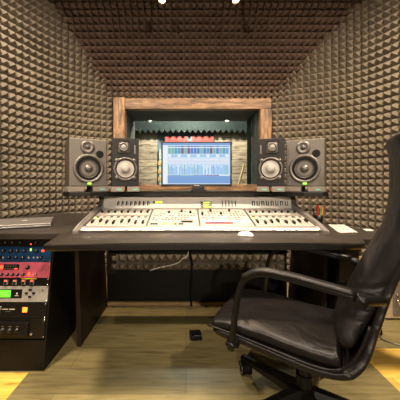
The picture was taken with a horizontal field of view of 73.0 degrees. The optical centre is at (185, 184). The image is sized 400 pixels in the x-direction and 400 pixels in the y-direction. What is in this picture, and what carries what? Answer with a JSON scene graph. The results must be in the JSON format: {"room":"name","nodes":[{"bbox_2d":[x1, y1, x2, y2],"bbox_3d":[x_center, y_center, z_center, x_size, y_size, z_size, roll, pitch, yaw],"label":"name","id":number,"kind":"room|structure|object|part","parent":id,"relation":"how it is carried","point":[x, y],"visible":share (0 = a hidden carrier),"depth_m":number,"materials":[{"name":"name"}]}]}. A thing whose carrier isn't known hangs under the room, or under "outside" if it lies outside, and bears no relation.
{"room":"studio","nodes":[
{"label":"studio","id":0,"kind":"room"},
{"bbox_2d":[0,0,112,275],"bbox_3d":[-1.463,-0.534,1.758,0.476,3.128,2.926,0,0,16],"label":"wall","id":1,"kind":"structure","parent":0,"point":[49,95],"depth_m":2.61,"materials":[{"name":"plastic"}]},
{"bbox_2d":[135,130,156,184],"bbox_3d":[-1.268,-0.270,5.025,1.463,2.600,0.050,0,0,0],"label":"planks","id":2,"kind":"object","parent":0,"point":[147,141],"visible":0.07,"depth_m":5.00,"materials":[{"name":"beige wood"}]},
{"bbox_2d":[157,130,213,184],"bbox_3d":[-0.005,-0.270,5.055,1.065,2.600,0.050,0,0,0],"label":"wall","id":3,"kind":"structure","parent":0,"point":[160,136],"depth_m":5.03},
{"bbox_2d":[159,149,160,184],"bbox_3d":[0.005,-0.319,5.003,1.009,0.676,0.045,0,0,0],"label":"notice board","id":4,"kind":"object","parent":3,"relation":"attached to","point":[159,149],"visible":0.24,"depth_m":4.98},
{"bbox_2d":[165,136,213,141],"bbox_3d":[0.060,-0.778,4.987,0.898,0.222,0.086,0,0,0],"label":"panel","id":5,"kind":"object","parent":3,"relation":"attached to","point":[189,138],"visible":0.44,"depth_m":4.95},
{"bbox_2d":[114,92,270,97],"bbox_3d":[0.069,-0.024,3.073,1.814,2.108,0.054,0,0,0],"label":"wall","id":6,"kind":"structure","parent":0,"point":[232,93],"depth_m":3.06,"materials":[{"name":"plastic"}]},
{"bbox_2d":[113,97,271,190],"bbox_3d":[0.073,-0.455,3.321,1.777,1.060,0.597,0,0,0],"label":"window","id":7,"kind":"structure","parent":6,"relation":"in","point":[257,112],"depth_m":3.04,"materials":[{"name":"brown wood"}]},
{"bbox_2d":[0,276,399,399],"bbox_3d":[0.100,1.030,0.350,5.400,0.001,5.700,0,0,0],"label":"floor","id":8,"kind":"structure","parent":0,"point":[131,352],"depth_m":1.51,"materials":[{"name":"yellow wood"}]},
{"bbox_2d":[0,251,75,370],"bbox_3d":[-1.060,0.708,1.757,0.550,0.777,0.537,0,0,0],"label":"equipment rack","id":9,"kind":"object","parent":8,"relation":"on","point":[15,354],"visible":0.46,"depth_m":1.59,"materials":[{"name":"black wood"}]},
{"bbox_3d":[-1.055,0.949,1.513,0.520,0.156,0.016,0,-10,0],"label":"blank panel","id":10,"kind":"part","parent":9,"relation":"part of","materials":[{"name":"black metal"}]},
{"bbox_2d":[0,316,46,338],"bbox_3d":[-1.036,0.832,1.641,0.480,0.144,0.298,0,0,0],"label":"rack audio unit","id":11,"kind":"object","parent":9,"relation":"in","point":[9,328],"visible":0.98,"depth_m":1.51,"materials":[{"name":"black plastic"}]},
{"bbox_2d":[0,302,47,318],"bbox_3d":[-1.036,0.737,1.668,0.480,0.129,0.275,0,0,0],"label":"rack audio unit","id":12,"kind":"object","parent":9,"relation":"in","point":[8,310],"visible":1,"depth_m":1.54,"materials":[{"name":"black plastic"}]},
{"bbox_2d":[0,286,48,301],"bbox_3d":[-1.035,0.649,1.684,0.480,0.128,0.275,0,0,0],"label":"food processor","id":13,"kind":"object","parent":9,"relation":"in","point":[7,293],"visible":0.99,"depth_m":1.55,"materials":[{"name":"metal"}]},
{"bbox_2d":[0,277,49,285],"bbox_3d":[-1.036,0.584,1.691,0.480,0.085,0.275,0,0,0],"label":"panel","id":14,"kind":"object","parent":9,"relation":"in","point":[3,281],"visible":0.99,"depth_m":1.56,"materials":[{"name":"black plastic"}]},
{"bbox_2d":[0,262,50,277],"bbox_3d":[-1.036,0.518,1.701,0.480,0.129,0.286,0,0,0],"label":"pink compressor","id":15,"kind":"object","parent":9,"relation":"in","point":[7,269],"visible":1,"depth_m":1.58,"materials":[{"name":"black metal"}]},
{"bbox_2d":[0,246,51,261],"bbox_3d":[-1.036,0.430,1.717,0.480,0.129,0.285,0,0,0],"label":"blue preamp","id":16,"kind":"object","parent":9,"relation":"in","point":[7,253],"visible":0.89,"depth_m":1.59,"materials":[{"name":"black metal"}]},
{"bbox_2d":[0,239,51,245],"bbox_3d":[-1.036,0.364,1.728,0.480,0.086,0.278,0,0,0],"label":"rack audio unit","id":17,"kind":"object","parent":9,"relation":"in","point":[3,242],"visible":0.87,"depth_m":1.60,"materials":[{"name":"black plastic"}]},
{"bbox_3d":[-0.789,0.708,1.757,0.009,0.716,0.420,0,-10,0],"label":"panel","id":18,"kind":"part","parent":9,"relation":"part of","materials":[{"name":"black wood"}]},
{"bbox_2d":[0,191,376,346],"bbox_3d":[-0.090,0.537,1.927,2.940,0.985,1.385,0,0,0],"label":"desk","id":19,"kind":"object","parent":8,"relation":"on","point":[220,259],"visible":0.73,"depth_m":1.95,"materials":[{"name":"laminate"}]},
{"bbox_2d":[0,217,52,228],"bbox_3d":[-1.154,0.258,1.836,0.440,0.027,0.380,0,0,-24],"label":"laptop","id":20,"kind":"object","parent":19,"relation":"on","point":[37,221],"visible":1,"depth_m":1.77,"materials":[{"name":"metal"}]},
{"bbox_2d":[64,187,84,191],"bbox_3d":[-0.780,0.028,1.876,0.104,0.034,0.240,0,0,-30],"label":"pad","id":21,"kind":"object","parent":19,"relation":"on","point":[67,189],"visible":0.86,"depth_m":1.78,"materials":[{"name":"grey rubber"}]},
{"bbox_2d":[65,138,106,186],"bbox_3d":[-0.717,-0.150,1.925,0.244,0.322,0.286,0,0,-30],"label":"speaker","id":22,"kind":"object","parent":21,"relation":"on","point":[85,159],"visible":1,"depth_m":1.81,"materials":[{"name":"grey plastic"}]},
{"bbox_3d":[-0.681,0.667,1.988,0.027,0.726,0.625,0,0,0],"label":"leg","id":23,"kind":"part","parent":19,"relation":"part of","materials":[{"name":"black wood"}]},
{"bbox_2d":[87,187,107,191],"bbox_3d":[-0.643,0.028,1.954,0.104,0.034,0.242,0,0,-30],"label":"pad","id":24,"kind":"object","parent":19,"relation":"on","point":[93,189],"visible":0.77,"depth_m":1.85,"materials":[{"name":"grey rubber"}]},
{"bbox_2d":[110,187,123,191],"bbox_3d":[-0.478,0.028,1.866,0.082,0.034,0.182,0,0,-17],"label":"pad","id":25,"kind":"object","parent":19,"relation":"on","point":[112,189],"visible":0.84,"depth_m":1.78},
{"bbox_2d":[111,138,138,186],"bbox_3d":[-0.429,-0.150,1.884,0.178,0.322,0.204,0,0,-17],"label":"speaker","id":26,"kind":"object","parent":25,"relation":"on","point":[124,152],"visible":1,"depth_m":1.80,"materials":[{"name":"plastic"}]},
{"bbox_2d":[125,187,139,191],"bbox_3d":[-0.379,0.028,1.897,0.082,0.034,0.182,0,0,-17],"label":"pad","id":27,"kind":"object","parent":19,"relation":"on","point":[128,189],"visible":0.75,"depth_m":1.81,"materials":[{"name":"grey rubber"}]},
{"bbox_2d":[150,251,188,270],"bbox_3d":[-0.137,0.635,2.275,0.334,0.176,0.020,0,0,0],"label":"cable","id":28,"kind":"object","parent":19,"relation":"hanging from","point":[188,251],"visible":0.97,"depth_m":2.27,"materials":[{"name":"plastic"}]},
{"bbox_2d":[188,250,192,305],"bbox_3d":[0.039,0.769,2.262,0.040,0.486,0.034,0,0,27],"label":"cable","id":29,"kind":"object","parent":19,"relation":"hanging from","point":[191,260],"visible":0.94,"depth_m":2.25,"materials":[{"name":"rubber"}]},
{"bbox_2d":[63,191,328,196],"bbox_3d":[0.065,0.059,1.945,1.850,0.029,0.470,0,0,0],"label":"shelf","id":30,"kind":"object","parent":19,"relation":"attached to","point":[86,193],"depth_m":1.88,"materials":[{"name":"black wood"}]},
{"bbox_2d":[161,142,231,190],"bbox_3d":[0.080,-0.143,2.100,0.538,0.377,0.140,0,0,0],"label":"computer monitor","id":31,"kind":"object","parent":19,"relation":"on","point":[198,165],"visible":1,"depth_m":2.06,"materials":[{"name":"black plastic"}]},
{"bbox_3d":[0.096,0.656,2.330,1.552,0.692,0.040,0,0,0],"label":"panel","id":32,"kind":"part","parent":19,"relation":"part of","materials":[{"name":"black wood"}]},
{"bbox_2d":[72,196,329,233],"bbox_3d":[0.084,0.176,1.790,1.432,0.188,0.580,0,0,0],"label":"mixing console","id":33,"kind":"object","parent":19,"relation":"on","point":[112,213],"visible":1,"depth_m":1.81,"materials":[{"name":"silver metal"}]},
{"bbox_3d":[-0.419,0.207,1.775,0.356,0.078,0.351,0,0,0],"label":"module panel","id":34,"kind":"part","parent":33,"relation":"part of","materials":[{"name":"white plastic"}]},
{"bbox_3d":[-0.076,0.207,1.775,0.305,0.078,0.351,0,0,0],"label":"module panel","id":35,"kind":"part","parent":33,"relation":"part of","materials":[{"name":"white plastic"}]},
{"bbox_3d":[0.247,0.207,1.775,0.318,0.078,0.351,0,0,0],"label":"module panel","id":36,"kind":"part","parent":33,"relation":"part of","materials":[{"name":"white plastic"}]},
{"bbox_3d":[0.591,0.207,1.775,0.347,0.078,0.351,0,0,0],"label":"module panel","id":37,"kind":"part","parent":33,"relation":"part of","materials":[{"name":"white plastic"}]},
{"bbox_2d":[237,231,253,236],"bbox_3d":[0.315,0.257,1.430,0.086,0.026,0.054,0,0,15],"label":"computer mouse","id":38,"kind":"object","parent":19,"relation":"on","point":[242,233],"visible":1,"depth_m":1.41,"materials":[{"name":"white plastic"}]},
{"bbox_2d":[257,187,269,191],"bbox_3d":[0.546,0.028,1.897,0.082,0.034,0.182,0,0,20],"label":"pad","id":39,"kind":"object","parent":19,"relation":"on","point":[259,189],"visible":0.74,"depth_m":1.81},
{"bbox_2d":[272,187,284,191],"bbox_3d":[0.638,0.028,1.863,0.082,0.034,0.182,0,0,20],"label":"pad","id":40,"kind":"object","parent":19,"relation":"on","point":[274,189],"visible":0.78,"depth_m":1.78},
{"bbox_2d":[257,138,284,186],"bbox_3d":[0.593,-0.150,1.883,0.178,0.322,0.204,0,0,20],"label":"monitor","id":41,"kind":"object","parent":40,"relation":"on","point":[270,152],"visible":1,"depth_m":1.79,"materials":[{"name":"plastic"}]},
{"bbox_2d":[285,187,304,191],"bbox_3d":[0.798,0.028,1.967,0.104,0.034,0.240,0,0,30],"label":"pad","id":42,"kind":"object","parent":19,"relation":"on","point":[293,189],"visible":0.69,"depth_m":1.86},
{"bbox_2d":[286,138,326,186],"bbox_3d":[0.867,-0.150,1.940,0.244,0.322,0.286,0,0,30],"label":"monitor","id":43,"kind":"object","parent":42,"relation":"on","point":[306,159],"visible":1,"depth_m":1.82,"materials":[{"name":"grey plastic"}]},
{"bbox_3d":[0.875,0.667,1.988,0.027,0.726,0.625,0,0,0],"label":"leg","id":44,"kind":"part","parent":19,"relation":"part of","materials":[{"name":"black wood"}]},
{"bbox_2d":[308,187,326,191],"bbox_3d":[0.924,0.028,1.893,0.104,0.034,0.242,0,0,30],"label":"pad","id":45,"kind":"object","parent":19,"relation":"on","point":[310,189],"visible":0.88,"depth_m":1.79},
{"bbox_2d":[314,215,322,223],"bbox_3d":[0.945,0.246,1.930,0.064,0.060,0.064,0,0,0],"label":"pen cup","id":46,"kind":"object","parent":19,"relation":"on","point":[319,218],"visible":0.44,"depth_m":1.90,"materials":[{"name":"black plastic"}]},
{"bbox_2d":[328,224,356,232],"bbox_3d":[0.988,0.275,1.712,0.106,0.003,0.371,0,0,18],"label":"paper sheet","id":47,"kind":"object","parent":19,"relation":"on","point":[341,228],"visible":1,"depth_m":1.70,"materials":[{"name":"white paper"}]},
{"bbox_2d":[189,330,201,340],"bbox_3d":[0.063,1.013,1.789,0.076,0.034,0.122,0,0,-3],"label":"switch","id":48,"kind":"object","parent":8,"relation":"on","point":[195,335],"visible":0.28,"depth_m":1.79,"materials":[{"name":"black plastic"}]},
{"bbox_2d":[207,132,399,399],"bbox_3d":[0.554,0.422,1.197,0.762,1.214,0.735,0,0,30],"label":"office chair","id":49,"kind":"object","parent":8,"relation":"on","point":[339,343],"visible":0.98,"depth_m":0.98,"materials":[{"name":"black leather"}]},
{"bbox_3d":[0.410,0.923,1.355,0.068,0.078,0.340,0,0,-34],"label":"leg","id":50,"kind":"part","parent":49,"relation":"part of","materials":[{"name":"black plastic"}]},
{"bbox_2d":[211,289,340,367],"bbox_3d":[0.407,0.583,1.191,0.482,0.083,0.406,0,0,30],"label":"seat cushion","id":51,"kind":"object","parent":49,"relation":"on","point":[285,329],"depth_m":1.06,"materials":[{"name":"black leather"}]},
{"bbox_3d":[0.329,0.923,1.134,0.340,0.078,0.068,0,0,-16],"label":"leg","id":52,"kind":"part","parent":49,"relation":"part of","materials":[{"name":"black plastic"}]},
{"bbox_3d":[0.389,0.467,0.926,0.505,0.312,0.076,0,0,24],"label":"armrest","id":53,"kind":"part","parent":49,"relation":"part of","materials":[{"name":"black plastic"}]},
{"bbox_3d":[0.514,0.923,0.989,0.068,0.078,0.340,0,0,2],"label":"leg","id":54,"kind":"part","parent":49,"relation":"part of","materials":[{"name":"black plastic"}]},
{"bbox_3d":[0.628,0.467,1.340,0.505,0.312,0.076,0,0,36],"label":"armrest","id":55,"kind":"part","parent":49,"relation":"part of","materials":[{"name":"black leather"}]},
{"bbox_3d":[0.645,0.923,1.346,0.068,0.078,0.340,0,0,38],"label":"leg","id":56,"kind":"part","parent":49,"relation":"part of","materials":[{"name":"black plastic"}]},
{"bbox_3d":[0.709,0.923,1.120,0.340,0.078,0.068,0,0,20],"label":"leg","id":57,"kind":"part","parent":49,"relation":"part of","materials":[{"name":"black plastic"}]},
{"bbox_2d":[334,132,399,347],"bbox_3d":[0.711,0.185,1.017,0.272,0.742,0.359,0,0,30],"label":"chair back","id":58,"kind":"object","parent":49,"relation":"on","point":[377,272],"depth_m":0.91,"materials":[{"name":"black leather"}]},
{"bbox_2d":[327,249,358,308],"bbox_3d":[0.975,0.688,1.818,0.150,0.684,0.434,0,0,0],"label":"base cabinet","id":59,"kind":"object","parent":8,"relation":"on","point":[339,271],"visible":0.06,"depth_m":1.63,"materials":[{"name":"wood"}]},
{"bbox_3d":[0.975,0.482,1.623,0.120,0.195,0.013,0,0,0],"label":"drawer","id":60,"kind":"part","parent":59,"relation":"part of","materials":[{"name":"black wood"}]},
{"bbox_2d":[379,335,399,345],"bbox_3d":[1.362,1.025,1.790,0.109,0.010,0.223,0,0,-28],"label":"cable","id":61,"kind":"object","parent":8,"relation":"on","point":[379,335],"visible":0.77,"depth_m":1.76,"materials":[{"name":"plastic"}]},
{"bbox_2d":[385,281,399,318],"bbox_3d":[1.669,0.730,2.122,0.300,0.600,0.217,0,0,0],"label":"equipment case","id":62,"kind":"object","parent":8,"relation":"on","point":[393,311],"visible":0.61,"depth_m":2.04,"materials":[{"name":"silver metal"}]},
{"bbox_3d":[1.683,0.760,2.047,0.230,0.460,0.006,0,0,0],"label":"door","id":63,"kind":"part","parent":62,"relation":"part of","materials":[{"name":"grey metal"}]},
{"bbox_2d":[48,0,364,97],"bbox_3d":[0.182,-1.510,1.768,3.808,1.040,2.664,0,0,0],"label":"ceiling","id":64,"kind":"structure","parent":0,"point":[136,46],"depth_m":2.89,"materials":[{"name":"plastic"}]},
{"bbox_2d":[214,130,246,184],"bbox_3d":[1.364,-0.270,5.025,1.672,2.600,0.050,0,0,0],"label":"wall","id":65,"kind":"structure","parent":0,"point":[239,140],"depth_m":5.00,"materials":[{"name":"beige wood"}]},
{"bbox_2d":[271,0,399,270],"bbox_3d":[1.788,-0.534,1.769,0.638,3.128,3.056,0,0,-20],"label":"wall","id":66,"kind":"structure","parent":0,"point":[348,97],"depth_m":2.75,"materials":[{"name":"plastic"}]},
{"bbox_3d":[0.100,-1.545,4.315,4.200,0.050,1.370,0,0,0],"label":"ceiling","id":67,"kind":"structure","parent":0,"visible":0},
{"bbox_2d":[135,121,246,132],"bbox_3d":[0.070,-1.220,4.850,4.100,0.579,0.060,0,0,0],"label":"valance","id":68,"kind":"object","parent":67,"relation":"hanging from","point":[141,126],"visible":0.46,"depth_m":4.82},
{"bbox_3d":[0.100,1.040,4.315,4.200,0.020,1.370,0,0,0],"label":"floor","id":69,"kind":"structure","parent":0,"visible":0},
{"bbox_2d":[238,164,244,184],"bbox_3d":[0.809,0.348,4.200,0.240,1.364,0.240,0,0,0],"label":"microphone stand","id":70,"kind":"object","parent":69,"relation":"on","point":[242,170],"visible":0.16,"depth_m":4.19,"materials":[{"name":"brown plastic"}]}
]}

